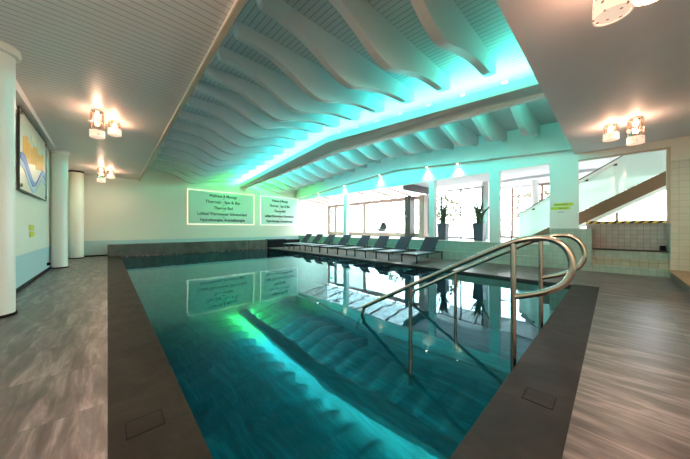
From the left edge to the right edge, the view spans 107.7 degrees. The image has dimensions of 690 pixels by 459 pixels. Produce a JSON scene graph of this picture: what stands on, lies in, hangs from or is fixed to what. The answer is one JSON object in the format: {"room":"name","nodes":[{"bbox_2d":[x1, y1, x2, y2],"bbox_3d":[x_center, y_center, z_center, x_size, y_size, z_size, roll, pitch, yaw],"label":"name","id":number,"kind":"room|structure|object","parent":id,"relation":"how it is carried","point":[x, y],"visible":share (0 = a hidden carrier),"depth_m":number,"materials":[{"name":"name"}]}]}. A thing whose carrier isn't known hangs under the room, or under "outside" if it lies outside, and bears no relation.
{"room":"spa","nodes":[
{"label":"spa","id":0,"kind":"room"},
{"bbox_2d":[16,107,49,287],"bbox_3d":[-5.036,-0.780,3.375,0.180,3.960,19.020,0,0,-43],"label":"wall","id":1,"kind":"structure","parent":0,"point":[32,253],"depth_m":5.74,"materials":[{"name":"white paint"}]},
{"bbox_2d":[16,105,46,200],"bbox_3d":[-6.970,-1.494,5.634,0.101,1.526,2.786,0,0,-43],"label":"wall art","id":2,"kind":"object","parent":1,"relation":"attached to","point":[31,147],"visible":0.98,"depth_m":5.31,"materials":[{"name":"paper"}]},
{"bbox_2d":[16,80,56,150],"bbox_3d":[-4.852,-2.538,3.425,0.156,0.444,18.840,0,0,-43],"label":"trim","id":3,"kind":"structure","parent":1,"relation":"attached to","point":[22,101],"depth_m":5.16,"materials":[{"name":"white paint"}]},
{"bbox_2d":[16,254,107,292],"bbox_3d":[-4.450,1.170,3.804,1.260,0.060,18.840,0,0,-43],"label":"baseboard","id":4,"kind":"structure","parent":1,"relation":"attached to","point":[27,283],"depth_m":5.97,"materials":[{"name":"grey tile"}]},
{"bbox_2d":[0,0,235,178],"bbox_3d":[-4.070,-2.554,4.162,2.304,0.516,18.840,0,0,-43],"label":"ceiling","id":5,"kind":"structure","parent":0,"point":[134,62],"depth_m":3.84,"materials":[{"name":"white paint"}]},
{"bbox_2d":[89,109,104,138],"bbox_3d":[-5.183,-2.184,5.273,0.235,0.551,0.235,0,0,-43],"label":"ceiling lamp","id":6,"kind":"object","parent":5,"relation":"hanging from","point":[94,133],"visible":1,"depth_m":5.25,"materials":[{"name":"white glass"}]},
{"bbox_2d":[97,167,104,182],"bbox_3d":[-9.348,-2.057,9.658,0.235,0.551,0.235,0,0,-43],"label":"ceiling lamp","id":7,"kind":"object","parent":5,"relation":"hanging from","point":[102,180],"visible":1,"depth_m":9.62,"materials":[{"name":"white glass"}]},
{"bbox_2d":[108,120,121,136],"bbox_3d":[-5.303,-2.300,5.803,0.235,0.299,0.235,0,0,-43],"label":"ceiling lamp","id":8,"kind":"object","parent":5,"relation":"hanging from","point":[113,131],"visible":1,"depth_m":5.77,"materials":[{"name":"white glass"}]},
{"bbox_2d":[68,167,326,255],"bbox_3d":[-6.431,-1.320,15.004,13.740,5.040,0.180,0,0,-43],"label":"wall","id":9,"kind":"structure","parent":0,"point":[153,208],"depth_m":12.39,"materials":[{"name":"white paint"}]},
{"bbox_2d":[138,0,246,180],"bbox_3d":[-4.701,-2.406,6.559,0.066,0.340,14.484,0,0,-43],"label":"trim","id":10,"kind":"structure","parent":9,"relation":"attached to","point":[239,4],"depth_m":3.79,"materials":[{"name":"white paint"}]},
{"bbox_2d":[187,189,253,224],"bbox_3d":[-6.928,-1.146,14.368,3.571,1.855,0.061,0,0,-43],"label":"wall sign","id":11,"kind":"object","parent":9,"relation":"attached to","point":[205,207],"visible":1,"depth_m":14.20,"materials":[{"name":"white plastic"}]},
{"bbox_2d":[260,196,297,224],"bbox_3d":[-4.343,-1.146,16.804,2.731,1.855,0.061,0,0,-43],"label":"wall sign","id":12,"kind":"object","parent":9,"relation":"attached to","point":[273,210],"visible":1,"depth_m":16.72,"materials":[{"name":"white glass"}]},
{"bbox_2d":[327,195,428,236],"bbox_3d":[1.583,-0.672,16.517,0.096,2.256,8.490,0,0,-43],"label":"window","id":13,"kind":"structure","parent":9,"relation":"in","point":[335,220],"depth_m":17.50,"materials":[{"name":"clear glass"}]},
{"bbox_2d":[0,246,689,458],"bbox_3d":[-0.826,1.260,7.219,11.220,0.120,18.840,0,0,-43],"label":"floor","id":14,"kind":"structure","parent":0,"point":[632,399],"depth_m":2.19,"materials":[{"name":"wood"}]},
{"bbox_2d":[0,40,21,318],"bbox_3d":[-4.771,-0.647,3.418,0.480,3.694,0.480,0,0,-43],"label":"column","id":15,"kind":"structure","parent":14,"relation":"on","point":[9,55],"depth_m":3.41,"materials":[{"name":"white paint"}]},
{"bbox_2d":[49,149,70,268],"bbox_3d":[-8.719,-0.586,7.695,0.468,3.572,0.468,0,0,-43],"label":"column","id":16,"kind":"structure","parent":14,"relation":"on","point":[58,159],"depth_m":7.56,"materials":[{"name":"white paint"}]},
{"bbox_2d":[68,170,84,258],"bbox_3d":[-10.828,-0.552,10.160,0.461,3.504,0.461,0,0,-43],"label":"column","id":17,"kind":"structure","parent":14,"relation":"on","point":[76,178],"depth_m":10.01,"materials":[{"name":"white paint"}]},
{"bbox_2d":[108,239,266,256],"bbox_3d":[-7.626,0.947,13.342,7.200,0.503,0.600,0,0,-43],"label":"stone ledge","id":18,"kind":"object","parent":14,"relation":"on","point":[199,246],"visible":1,"depth_m":12.48,"materials":[{"name":"grey stone"}]},
{"bbox_2d":[265,239,284,247],"bbox_3d":[-4.485,0.936,16.220,1.128,0.528,0.528,0,0,-43],"label":"storage box","id":19,"kind":"object","parent":14,"relation":"on","point":[271,243],"visible":0.88,"depth_m":15.97,"materials":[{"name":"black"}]},
{"bbox_2d":[285,239,299,246],"bbox_3d":[-3.611,0.960,17.043,1.008,0.480,0.528,0,0,-43],"label":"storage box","id":20,"kind":"object","parent":14,"relation":"on","point":[286,240],"visible":0.7,"depth_m":16.76,"materials":[{"name":"black plastic"}]},
{"bbox_2d":[283,234,314,248],"bbox_3d":[-2.778,0.771,15.520,1.980,0.858,0.640,0,0,-43],"label":"sun lounger","id":21,"kind":"object","parent":14,"relation":"on","point":[305,239],"visible":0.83,"depth_m":15.71,"materials":[{"name":"grey fabric"}]},
{"bbox_2d":[293,234,323,249],"bbox_3d":[-2.004,0.771,14.699,1.980,0.858,0.640,0,0,-43],"label":"sun lounger","id":22,"kind":"object","parent":14,"relation":"on","point":[317,238],"visible":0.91,"depth_m":14.89,"materials":[{"name":"grey fabric"}]},
{"bbox_2d":[304,234,338,251],"bbox_3d":[-1.239,0.771,13.887,1.980,0.858,0.640,0,0,-43],"label":"sun lounger","id":23,"kind":"object","parent":14,"relation":"on","point":[330,237],"visible":0.95,"depth_m":14.05,"materials":[{"name":"grey fabric"}]},
{"bbox_2d":[319,235,355,253],"bbox_3d":[-0.375,0.771,12.970,1.980,0.858,0.640,0,0,-43],"label":"sun lounger","id":24,"kind":"object","parent":14,"relation":"on","point":[345,238],"visible":0.94,"depth_m":13.09,"materials":[{"name":"grey fabric"}]},
{"bbox_2d":[129,248,571,458],"bbox_3d":[-2.451,1.952,8.123,6.895,1.495,14.142,0,0,-43],"label":"swimming pool","id":25,"kind":"object","parent":14,"relation":"in","point":[267,361],"visible":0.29,"depth_m":5.24,"materials":[{"name":"teal liquid"}]},
{"bbox_2d":[108,256,599,458],"bbox_3d":[-2.427,1.259,7.895,7.296,0.122,14.460,0,0,-43],"label":"pool coping","id":26,"kind":"object","parent":14,"relation":"on","point":[142,381],"visible":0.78,"depth_m":1.85,"materials":[{"name":"stone"}]},
{"bbox_2d":[124,409,165,440],"bbox_3d":[-1.227,1.196,1.548,0.185,0.002,0.173,0,0,-43],"label":"access cover","id":27,"kind":"object","parent":26,"relation":"on","point":[145,423],"visible":1,"depth_m":1.54,"materials":[{"name":"grey metal"}]},
{"bbox_2d":[355,235,576,385],"bbox_3d":[0.995,0.988,2.899,0.052,1.863,2.466,0,0,-43],"label":"pool handrail","id":28,"kind":"object","parent":26,"relation":"attached to","point":[572,266],"visible":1,"depth_m":2.30,"materials":[{"name":"silver metal"}]},
{"bbox_2d":[404,233,587,349],"bbox_3d":[1.938,0.988,3.788,0.052,1.863,2.466,0,0,-43],"label":"pool handrail","id":29,"kind":"object","parent":26,"relation":"attached to","point":[584,254],"visible":0.7,"depth_m":3.20,"materials":[{"name":"silver metal"}]},
{"bbox_2d":[521,387,556,409],"bbox_3d":[1.371,1.196,1.782,0.175,0.002,0.175,0,0,-43],"label":"access cover","id":30,"kind":"object","parent":26,"relation":"on","point":[540,398],"visible":1,"depth_m":1.77,"materials":[{"name":"grey metal"}]},
{"bbox_2d":[336,235,373,255],"bbox_3d":[0.547,0.771,11.992,1.980,0.858,0.640,0,0,-43],"label":"sun lounger","id":31,"kind":"object","parent":14,"relation":"on","point":[363,241],"visible":0.92,"depth_m":12.18,"materials":[{"name":"grey fabric"}]},
{"bbox_2d":[354,236,393,257],"bbox_3d":[1.312,0.771,11.179,1.980,0.858,0.640,0,0,-43],"label":"sun lounger","id":32,"kind":"object","parent":14,"relation":"on","point":[381,241],"visible":0.98,"depth_m":11.34,"materials":[{"name":"grey fabric"}]},
{"bbox_2d":[375,236,415,259],"bbox_3d":[2.111,0.771,10.332,1.980,0.858,0.640,0,0,-43],"label":"sun lounger","id":33,"kind":"object","parent":14,"relation":"on","point":[403,242],"visible":0.98,"depth_m":10.50,"materials":[{"name":"grey fabric"}]},
{"bbox_2d":[303,241,538,266],"bbox_3d":[1.633,1.038,12.545,0.144,0.324,13.020,0,0,-43],"label":"tiled step","id":34,"kind":"structure","parent":14,"relation":"on","point":[521,260],"depth_m":9.22,"materials":[{"name":"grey tile"}]},
{"bbox_2d":[400,237,442,263],"bbox_3d":[2.925,0.771,9.468,1.980,0.858,0.640,0,0,-43],"label":"sun lounger","id":35,"kind":"object","parent":14,"relation":"on","point":[428,246],"visible":0.98,"depth_m":9.65,"materials":[{"name":"metal"}]},
{"bbox_2d":[592,248,669,277],"bbox_3d":[7.604,0.885,6.778,0.564,0.630,1.356,0,0,-43],"label":"wall","id":36,"kind":"structure","parent":14,"relation":"on","point":[654,263],"depth_m":6.65,"materials":[{"name":"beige tile"}]},
{"bbox_2d":[668,270,689,294],"bbox_3d":[7.533,1.098,4.320,2.826,0.204,2.196,0,0,-43],"label":"platform","id":37,"kind":"object","parent":14,"relation":"on","point":[682,278],"visible":1,"depth_m":5.26,"materials":[{"name":"stone"}]},
{"bbox_2d":[149,0,557,179],"bbox_3d":[-1.459,-3.325,9.615,8.856,0.741,14.484,0,0,-43],"label":"ceiling","id":38,"kind":"structure","parent":0,"point":[485,17],"depth_m":4.80,"materials":[{"name":"white paint"}]},
{"bbox_2d":[152,165,236,183],"bbox_3d":[-7.653,-2.652,13.143,3.864,0.680,0.138,0,0,-43],"label":"ceiling beam","id":39,"kind":"structure","parent":38,"relation":"attached to","point":[154,167],"depth_m":12.69,"materials":[{"name":"paint"}]},
{"bbox_2d":[154,159,242,179],"bbox_3d":[-7.048,-2.718,12.501,3.864,0.680,0.138,0,0,-43],"label":"ceiling beam","id":40,"kind":"structure","parent":38,"relation":"attached to","point":[170,165],"depth_m":12.05,"materials":[{"name":"paint"}]},
{"bbox_2d":[157,154,248,175],"bbox_3d":[-6.444,-2.784,11.859,3.864,0.680,0.138,0,0,-43],"label":"ceiling beam","id":41,"kind":"structure","parent":38,"relation":"attached to","point":[168,158],"depth_m":11.38,"materials":[{"name":"paint"}]},
{"bbox_2d":[160,147,255,171],"bbox_3d":[-5.839,-2.850,11.217,3.864,0.680,0.138,0,0,-43],"label":"ceiling beam","id":42,"kind":"structure","parent":38,"relation":"attached to","point":[185,156],"depth_m":10.77,"materials":[{"name":"paint"}]},
{"bbox_2d":[164,139,264,166],"bbox_3d":[-5.234,-2.916,10.576,3.864,0.680,0.138,0,0,-43],"label":"ceiling beam","id":43,"kind":"structure","parent":38,"relation":"attached to","point":[187,148],"depth_m":10.15,"materials":[{"name":"paint"}]},
{"bbox_2d":[168,131,273,160],"bbox_3d":[-4.629,-2.982,9.934,3.864,0.680,0.138,0,0,-43],"label":"ceiling beam","id":44,"kind":"structure","parent":38,"relation":"attached to","point":[200,144],"depth_m":9.51,"materials":[{"name":"paint"}]},
{"bbox_2d":[173,121,283,154],"bbox_3d":[-4.024,-3.049,9.292,3.864,0.680,0.138,0,0,-43],"label":"ceiling beam","id":45,"kind":"structure","parent":38,"relation":"attached to","point":[210,137],"depth_m":8.86,"materials":[{"name":"paint"}]},
{"bbox_2d":[179,110,294,148],"bbox_3d":[-3.419,-3.115,8.650,3.864,0.680,0.138,0,0,-43],"label":"ceiling beam","id":46,"kind":"structure","parent":38,"relation":"attached to","point":[218,127],"depth_m":8.25,"materials":[{"name":"paint"}]},
{"bbox_2d":[186,96,307,140],"bbox_3d":[-2.814,-3.181,8.008,3.864,0.680,0.138,0,0,-43],"label":"ceiling beam","id":47,"kind":"structure","parent":38,"relation":"attached to","point":[233,119],"depth_m":7.62,"materials":[{"name":"paint"}]},
{"bbox_2d":[195,80,322,132],"bbox_3d":[-2.209,-3.234,7.366,3.864,0.680,0.138,0,0,-43],"label":"ceiling beam","id":48,"kind":"structure","parent":38,"relation":"attached to","point":[237,102],"depth_m":6.89,"materials":[{"name":"paint"}]},
{"bbox_2d":[204,65,339,126],"bbox_3d":[-1.604,-3.168,6.724,3.864,0.680,0.138,0,0,-43],"label":"ceiling beam","id":49,"kind":"structure","parent":38,"relation":"attached to","point":[255,94],"depth_m":6.27,"materials":[{"name":"paint"}]},
{"bbox_2d":[257,182,299,192],"bbox_3d":[-4.396,-2.655,16.213,3.456,0.674,0.138,0,0,-43],"label":"ceiling fin","id":50,"kind":"structure","parent":38,"relation":"attached to","point":[264,184],"depth_m":15.99,"materials":[{"name":"paint"}]},
{"bbox_2d":[265,179,306,189],"bbox_3d":[-3.791,-2.721,15.571,3.456,0.674,0.138,0,0,-43],"label":"ceiling fin","id":51,"kind":"structure","parent":38,"relation":"attached to","point":[274,182],"depth_m":15.35,"materials":[{"name":"paint"}]},
{"bbox_2d":[217,46,359,120],"bbox_3d":[-1.000,-3.102,6.082,3.864,0.680,0.138,0,0,-43],"label":"ceiling beam","id":52,"kind":"structure","parent":38,"relation":"attached to","point":[282,88],"depth_m":5.65,"materials":[{"name":"paint"}]},
{"bbox_2d":[272,175,314,187],"bbox_3d":[-3.186,-2.787,14.929,3.456,0.674,0.138,0,0,-43],"label":"ceiling beam","id":53,"kind":"structure","parent":38,"relation":"attached to","point":[282,179],"depth_m":14.73,"materials":[{"name":"paint"}]},
{"bbox_2d":[281,172,323,184],"bbox_3d":[-2.581,-2.853,14.287,3.456,0.674,0.138,0,0,-43],"label":"ceiling beam","id":54,"kind":"structure","parent":38,"relation":"attached to","point":[293,177],"depth_m":14.12,"materials":[{"name":"paint"}]},
{"bbox_2d":[233,20,384,112],"bbox_3d":[-0.395,-3.036,5.440,3.864,0.680,0.138,0,0,-43],"label":"ceiling beam","id":55,"kind":"structure","parent":38,"relation":"attached to","point":[312,79],"depth_m":5.02,"materials":[{"name":"paint"}]},
{"bbox_2d":[291,168,332,180],"bbox_3d":[-1.976,-2.920,13.645,3.456,0.674,0.138,0,0,-43],"label":"ceiling beam","id":56,"kind":"structure","parent":38,"relation":"attached to","point":[302,173],"depth_m":13.50,"materials":[{"name":"paint"}]},
{"bbox_2d":[301,164,343,177],"bbox_3d":[-1.371,-2.986,13.003,3.456,0.674,0.138,0,0,-43],"label":"ceiling beam","id":57,"kind":"structure","parent":38,"relation":"attached to","point":[313,169],"depth_m":12.88,"materials":[{"name":"paint"}]},
{"bbox_2d":[312,159,354,173],"bbox_3d":[-0.766,-3.052,12.361,3.456,0.674,0.138,0,0,-43],"label":"ceiling beam","id":58,"kind":"structure","parent":38,"relation":"attached to","point":[323,164],"depth_m":12.28,"materials":[{"name":"paint"}]},
{"bbox_2d":[256,0,413,102],"bbox_3d":[0.210,-2.970,4.798,3.864,0.680,0.138,0,0,-43],"label":"ceiling beam","id":59,"kind":"structure","parent":38,"relation":"attached to","point":[349,68],"depth_m":4.40,"materials":[{"name":"paint"}]},
{"bbox_2d":[325,153,366,169],"bbox_3d":[-0.162,-3.118,11.720,3.456,0.674,0.138,0,0,-43],"label":"ceiling fin","id":60,"kind":"structure","parent":38,"relation":"attached to","point":[338,160],"depth_m":11.67,"materials":[{"name":"paint"}]},
{"bbox_2d":[339,149,380,164],"bbox_3d":[0.443,-3.184,11.078,3.456,0.674,0.138,0,0,-43],"label":"ceiling fin","id":61,"kind":"structure","parent":38,"relation":"attached to","point":[354,156],"depth_m":11.08,"materials":[{"name":"paint"}]},
{"bbox_2d":[338,131,395,159],"bbox_3d":[1.048,-3.238,10.436,3.456,0.674,0.138,0,0,-43],"label":"ceiling fin","id":62,"kind":"structure","parent":38,"relation":"attached to","point":[370,151],"depth_m":10.43,"materials":[{"name":"paint"}]},
{"bbox_2d":[355,126,412,156],"bbox_3d":[1.653,-3.171,9.794,3.456,0.674,0.138,0,0,-43],"label":"ceiling fin","id":63,"kind":"structure","parent":38,"relation":"attached to","point":[389,148],"depth_m":9.81,"materials":[{"name":"paint"}]},
{"bbox_2d":[328,0,449,91],"bbox_3d":[0.815,-2.904,4.157,3.864,0.680,0.138,0,0,-43],"label":"ceiling fin","id":64,"kind":"structure","parent":38,"relation":"attached to","point":[388,47],"depth_m":3.93,"materials":[{"name":"paint"}]},
{"bbox_2d":[239,75,545,187],"bbox_3d":[-1.167,-2.855,9.890,0.468,0.819,14.484,0,0,-43],"label":"ceiling beam","id":65,"kind":"structure","parent":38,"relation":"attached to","point":[525,90],"depth_m":6.62,"materials":[{"name":"paint"}]},
{"bbox_2d":[375,119,431,153],"bbox_3d":[2.258,-3.105,9.152,3.456,0.674,0.138,0,0,-43],"label":"ceiling fin","id":66,"kind":"structure","parent":38,"relation":"attached to","point":[410,144],"depth_m":9.21,"materials":[{"name":"paint"}]},
{"bbox_2d":[398,112,453,150],"bbox_3d":[2.863,-3.039,8.510,3.456,0.674,0.138,0,0,-43],"label":"ceiling fin","id":67,"kind":"structure","parent":38,"relation":"attached to","point":[432,139],"depth_m":8.57,"materials":[{"name":"paint"}]},
{"bbox_2d":[426,103,478,145],"bbox_3d":[3.468,-2.973,7.868,3.456,0.674,0.138,0,0,-43],"label":"ceiling fin","id":68,"kind":"structure","parent":38,"relation":"attached to","point":[459,135],"depth_m":7.88,"materials":[{"name":"paint"}]},
{"bbox_2d":[410,0,495,76],"bbox_3d":[1.420,-2.837,3.515,3.864,0.680,0.138,0,0,-43],"label":"ceiling fin","id":69,"kind":"structure","parent":38,"relation":"attached to","point":[443,21],"depth_m":3.52,"materials":[{"name":"paint"}]},
{"bbox_2d":[460,93,506,141],"bbox_3d":[4.073,-2.907,7.226,3.456,0.674,0.138,0,0,-43],"label":"ceiling fin","id":70,"kind":"structure","parent":38,"relation":"attached to","point":[489,128],"depth_m":7.20,"materials":[{"name":"paint"}]},
{"bbox_2d":[501,79,539,135],"bbox_3d":[4.678,-2.841,6.585,3.456,0.674,0.138,0,0,-43],"label":"ceiling fin","id":71,"kind":"structure","parent":38,"relation":"attached to","point":[527,123],"depth_m":6.48,"materials":[{"name":"paint"}]},
{"bbox_2d":[306,186,427,204],"bbox_3d":[0.700,-1.965,15.705,2.520,0.330,8.580,0,0,-43],"label":"ceiling","id":72,"kind":"structure","parent":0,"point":[394,192],"depth_m":15.13,"materials":[{"name":"white paint"}]},
{"bbox_2d":[299,236,548,267],"bbox_3d":[1.557,0.849,12.844,0.156,0.702,13.920,0,0,-43],"label":"wall","id":73,"kind":"structure","parent":0,"point":[531,249],"depth_m":9.62,"materials":[{"name":"green tile"}]},
{"bbox_2d":[298,235,548,244],"bbox_3d":[1.557,0.489,12.844,0.228,0.018,13.920,0,0,-43],"label":"trim","id":74,"kind":"structure","parent":73,"relation":"on","point":[298,235],"depth_m":10.08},
{"bbox_2d":[343,193,348,235],"bbox_3d":[0.072,-0.756,14.446,0.240,2.472,0.264,0,0,-43],"label":"column","id":75,"kind":"structure","parent":74,"relation":"on","point":[345,196],"depth_m":14.33,"materials":[{"name":"white paint"}]},
{"bbox_2d":[429,181,436,236],"bbox_3d":[3.693,-0.756,10.604,0.240,2.472,0.240,0,0,-43],"label":"column","id":76,"kind":"structure","parent":74,"relation":"on","point":[432,184],"depth_m":10.52,"materials":[{"name":"white paint"}]},
{"bbox_2d":[489,171,500,241],"bbox_3d":[5.306,-0.756,8.892,0.240,2.472,0.312,0,0,-43],"label":"column","id":77,"kind":"structure","parent":74,"relation":"on","point":[494,177],"depth_m":8.79,"materials":[{"name":"white paint"}]},
{"bbox_2d":[311,234,548,243],"bbox_3d":[5.157,0.588,12.856,5.100,0.264,18.840,0,0,-43],"label":"floor","id":78,"kind":"structure","parent":0,"point":[395,237],"depth_m":12.16,"materials":[{"name":"white"}]},
{"bbox_2d":[405,196,414,236],"bbox_3d":[3.559,-0.648,13.940,0.540,2.256,0.336,0,0,-43],"label":"column","id":79,"kind":"structure","parent":78,"relation":"on","point":[409,200],"depth_m":13.78,"materials":[{"name":"silver metal"}]},
{"bbox_2d":[419,194,427,237],"bbox_3d":[4.135,-0.648,13.328,0.540,2.256,0.288,0,0,-43],"label":"column","id":80,"kind":"structure","parent":78,"relation":"on","point":[423,199],"depth_m":13.20,"materials":[{"name":"white paint"}]},
{"bbox_2d":[437,199,461,239],"bbox_3d":[4.396,-0.414,10.797,1.584,1.788,1.302,0,0,-8],"label":"potted plant","id":81,"kind":"object","parent":78,"relation":"on","point":[442,227],"visible":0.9,"depth_m":10.78,"materials":[{"name":"green plant"}]},
{"bbox_2d":[460,197,488,240],"bbox_3d":[5.261,-0.387,9.724,1.749,1.734,1.564,0,0,-34],"label":"potted plant","id":82,"kind":"object","parent":78,"relation":"on","point":[479,228],"visible":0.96,"depth_m":9.75,"materials":[{"name":"green plant"}]},
{"bbox_2d":[531,179,538,205],"bbox_3d":[8.351,-0.828,11.085,0.264,2.616,0.264,0,0,-43],"label":"column","id":83,"kind":"structure","parent":78,"relation":"on","point":[534,183],"depth_m":10.99,"materials":[{"name":"white paint"}]},
{"bbox_2d":[519,150,665,242],"bbox_3d":[7.964,-0.756,7.923,1.301,2.722,3.969,0,0,-43],"label":"staircase","id":84,"kind":"structure","parent":78,"relation":"on","point":[626,181],"depth_m":7.34,"materials":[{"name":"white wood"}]},
{"bbox_2d":[296,122,571,198],"bbox_3d":[1.672,-2.845,12.565,0.372,1.461,14.484,0,0,-43],"label":"wall","id":85,"kind":"structure","parent":0,"point":[552,139],"depth_m":9.15,"materials":[{"name":"white paint"}]},
{"bbox_2d":[296,158,488,198],"bbox_3d":[0.787,-2.422,13.232,0.048,0.663,12.300,0,0,-43],"label":"trim","id":86,"kind":"structure","parent":85,"relation":"attached to","point":[483,158],"depth_m":11.20,"materials":[{"name":"paint"}]},
{"bbox_2d":[482,181,501,238],"bbox_3d":[7.284,-0.828,12.305,2.520,2.616,0.240,0,0,-43],"label":"wall","id":87,"kind":"structure","parent":0,"point":[485,184],"depth_m":11.40,"materials":[{"name":"white paint"}]},
{"bbox_2d":[437,186,483,237],"bbox_3d":[5.441,-0.732,12.424,0.096,2.376,2.580,0,0,-43],"label":"window","id":88,"kind":"structure","parent":87,"relation":"in","point":[481,186],"depth_m":12.21,"materials":[{"name":"metal"}]},
{"bbox_2d":[474,168,597,189],"bbox_3d":[8.978,-2.089,10.769,2.722,0.097,6.480,0,0,-43],"label":"trim","id":89,"kind":"structure","parent":87,"relation":"attached to","point":[587,170],"depth_m":10.71,"materials":[{"name":"white paint"}]},
{"bbox_2d":[502,183,618,237],"bbox_3d":[10.793,-0.828,10.418,0.096,2.616,7.560,0,0,-43],"label":"window","id":90,"kind":"structure","parent":87,"relation":"in","point":[542,194],"depth_m":12.75,"materials":[{"name":"clear glass"}]},
{"bbox_2d":[299,136,689,200],"bbox_3d":[3.244,-2.184,11.054,0.156,1.104,18.840,0,0,-43],"label":"wall","id":91,"kind":"structure","parent":0,"point":[396,178],"depth_m":9.13,"materials":[{"name":"white paint"}]},
{"bbox_2d":[403,184,428,194],"bbox_3d":[3.628,-1.980,12.554,2.460,0.360,0.096,0,0,-43],"label":"trim","id":92,"kind":"structure","parent":91,"relation":"attached to","point":[414,188],"depth_m":12.41,"materials":[{"name":"grey metal"}]},
{"bbox_2d":[578,147,670,223],"bbox_3d":[7.328,-1.044,6.707,0.174,1.848,1.632,0,0,-43],"label":"trim","id":93,"kind":"structure","parent":91,"relation":"attached to","point":[668,149],"depth_m":6.09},
{"bbox_2d":[414,156,619,192],"bbox_3d":[8.099,-2.184,9.734,5.100,0.096,10.260,0,0,-43],"label":"ceiling","id":94,"kind":"structure","parent":0,"point":[469,181],"depth_m":10.56,"materials":[{"name":"white paint"}]},
{"bbox_2d":[550,159,578,228],"bbox_3d":[6.548,-0.996,7.539,0.168,1.992,0.648,0,0,-43],"label":"wall pier","id":95,"kind":"object","parent":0,"point":[564,176],"visible":0.93,"depth_m":7.46,"materials":[{"name":"white paint"}]},
{"bbox_2d":[551,202,573,212],"bbox_3d":[6.457,-0.617,7.503,0.011,0.278,0.515,0,0,-43],"label":"notice","id":96,"kind":"object","parent":95,"relation":"attached to","point":[568,205],"visible":1,"depth_m":7.51,"materials":[{"name":"plastic"}]},
{"bbox_2d":[549,229,591,270],"bbox_3d":[6.638,0.600,7.435,0.180,1.200,0.924,0,0,-43],"label":"tiled wall","id":97,"kind":"structure","parent":0,"point":[557,257],"depth_m":7.34,"materials":[{"name":"green tile"}]},
{"bbox_2d":[496,0,689,153],"bbox_3d":[4.979,-2.220,2.739,8.916,0.120,4.356,0,0,-43],"label":"ceiling","id":98,"kind":"structure","parent":0,"point":[591,77],"depth_m":3.30,"materials":[{"name":"grey paint"}]},
{"bbox_2d":[603,123,618,141],"bbox_3d":[5.529,-1.997,5.243,0.235,0.323,0.235,0,0,-43],"label":"ceiling lamp","id":99,"kind":"object","parent":98,"relation":"hanging from","point":[612,136],"visible":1,"depth_m":5.20,"materials":[{"name":"white glass"}]},
{"bbox_2d":[592,0,633,26],"bbox_3d":[2.183,-1.949,2.058,0.235,0.419,0.235,0,0,-43],"label":"ceiling lamp","id":100,"kind":"object","parent":98,"relation":"hanging from","point":[604,12],"visible":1,"depth_m":2.04,"materials":[{"name":"white glass"}]},
{"bbox_2d":[595,4,630,24],"bbox_3d":[2.183,-1.747,2.058,0.204,0.005,0.204,0,0,-43],"label":"diffuser","id":101,"kind":"object","parent":100,"relation":"attached to","point":[611,13],"depth_m":2.05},
{"bbox_2d":[627,116,644,145],"bbox_3d":[5.681,-1.907,4.925,0.235,0.503,0.235,0,0,-43],"label":"ceiling lamp","id":102,"kind":"object","parent":98,"relation":"hanging from","point":[638,139],"visible":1,"depth_m":4.89,"materials":[{"name":"white glass"}]},
{"bbox_2d":[634,0,657,6],"bbox_3d":[2.584,-2.057,2.105,0.235,0.203,0.235,0,0,-43],"label":"ceiling lamp","id":103,"kind":"object","parent":98,"relation":"hanging from","point":[638,3],"visible":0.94,"depth_m":2.19,"materials":[{"name":"white glass"}]},
{"bbox_2d":[636,0,654,4],"bbox_3d":[2.584,-1.963,2.105,0.204,0.005,0.204,0,0,-43],"label":"diffuser","id":104,"kind":"object","parent":103,"relation":"attached to","point":[638,2],"depth_m":2.19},
{"bbox_2d":[586,223,669,269],"bbox_3d":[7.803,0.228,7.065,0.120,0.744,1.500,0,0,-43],"label":"wall","id":105,"kind":"structure","parent":0,"point":[639,236],"depth_m":6.93,"materials":[{"name":"grey tile"}]},
{"bbox_2d":[586,220,665,223],"bbox_3d":[7.786,-0.180,7.048,0.216,0.072,1.500,0,0,-43],"label":"tape","id":106,"kind":"object","parent":105,"relation":"attached to","point":[636,221],"visible":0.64,"depth_m":6.91,"materials":[{"name":"yellow plastic"}]},
{"bbox_2d":[670,158,689,277],"bbox_3d":[8.799,-0.216,5.159,0.156,2.832,2.640,0,0,-43],"label":"tiled wall","id":107,"kind":"structure","parent":0,"point":[680,169],"depth_m":5.96,"materials":[{"name":"beige tile"}]},
{"label":"outside","id":108,"kind":"structure","parent":0,"visible":0},
{"bbox_2d":[327,230,518,236],"bbox_3d":[22.555,1.050,37.743,59.400,1.020,120.000,0,0,-43],"label":"floor","id":109,"kind":"structure","parent":108,"point":[452,233],"depth_m":34.02,"materials":[{"name":"white"}]},
{"bbox_2d":[383,201,404,232],"bbox_3d":[5.252,-1.166,25.059,3.105,3.427,3.017,0,0,-43],"label":"tree","id":110,"kind":"object","parent":109,"relation":"on","point":[396,210],"visible":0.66,"depth_m":25.00,"materials":[{"name":"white plant"}]},
{"bbox_2d":[437,194,459,221],"bbox_3d":[7.462,-1.040,19.220,2.686,3.177,2.783,0,0,-43],"label":"tree","id":111,"kind":"object","parent":109,"relation":"on","point":[445,198],"visible":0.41,"depth_m":18.75,"materials":[{"name":"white plant"}]},
{"bbox_2d":[510,190,549,218],"bbox_3d":[13.975,-1.228,18.436,3.277,3.551,3.251,0,0,-43],"label":"tree","id":112,"kind":"object","parent":109,"relation":"on","point":[518,200],"visible":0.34,"depth_m":18.61,"materials":[{"name":"green plant"}]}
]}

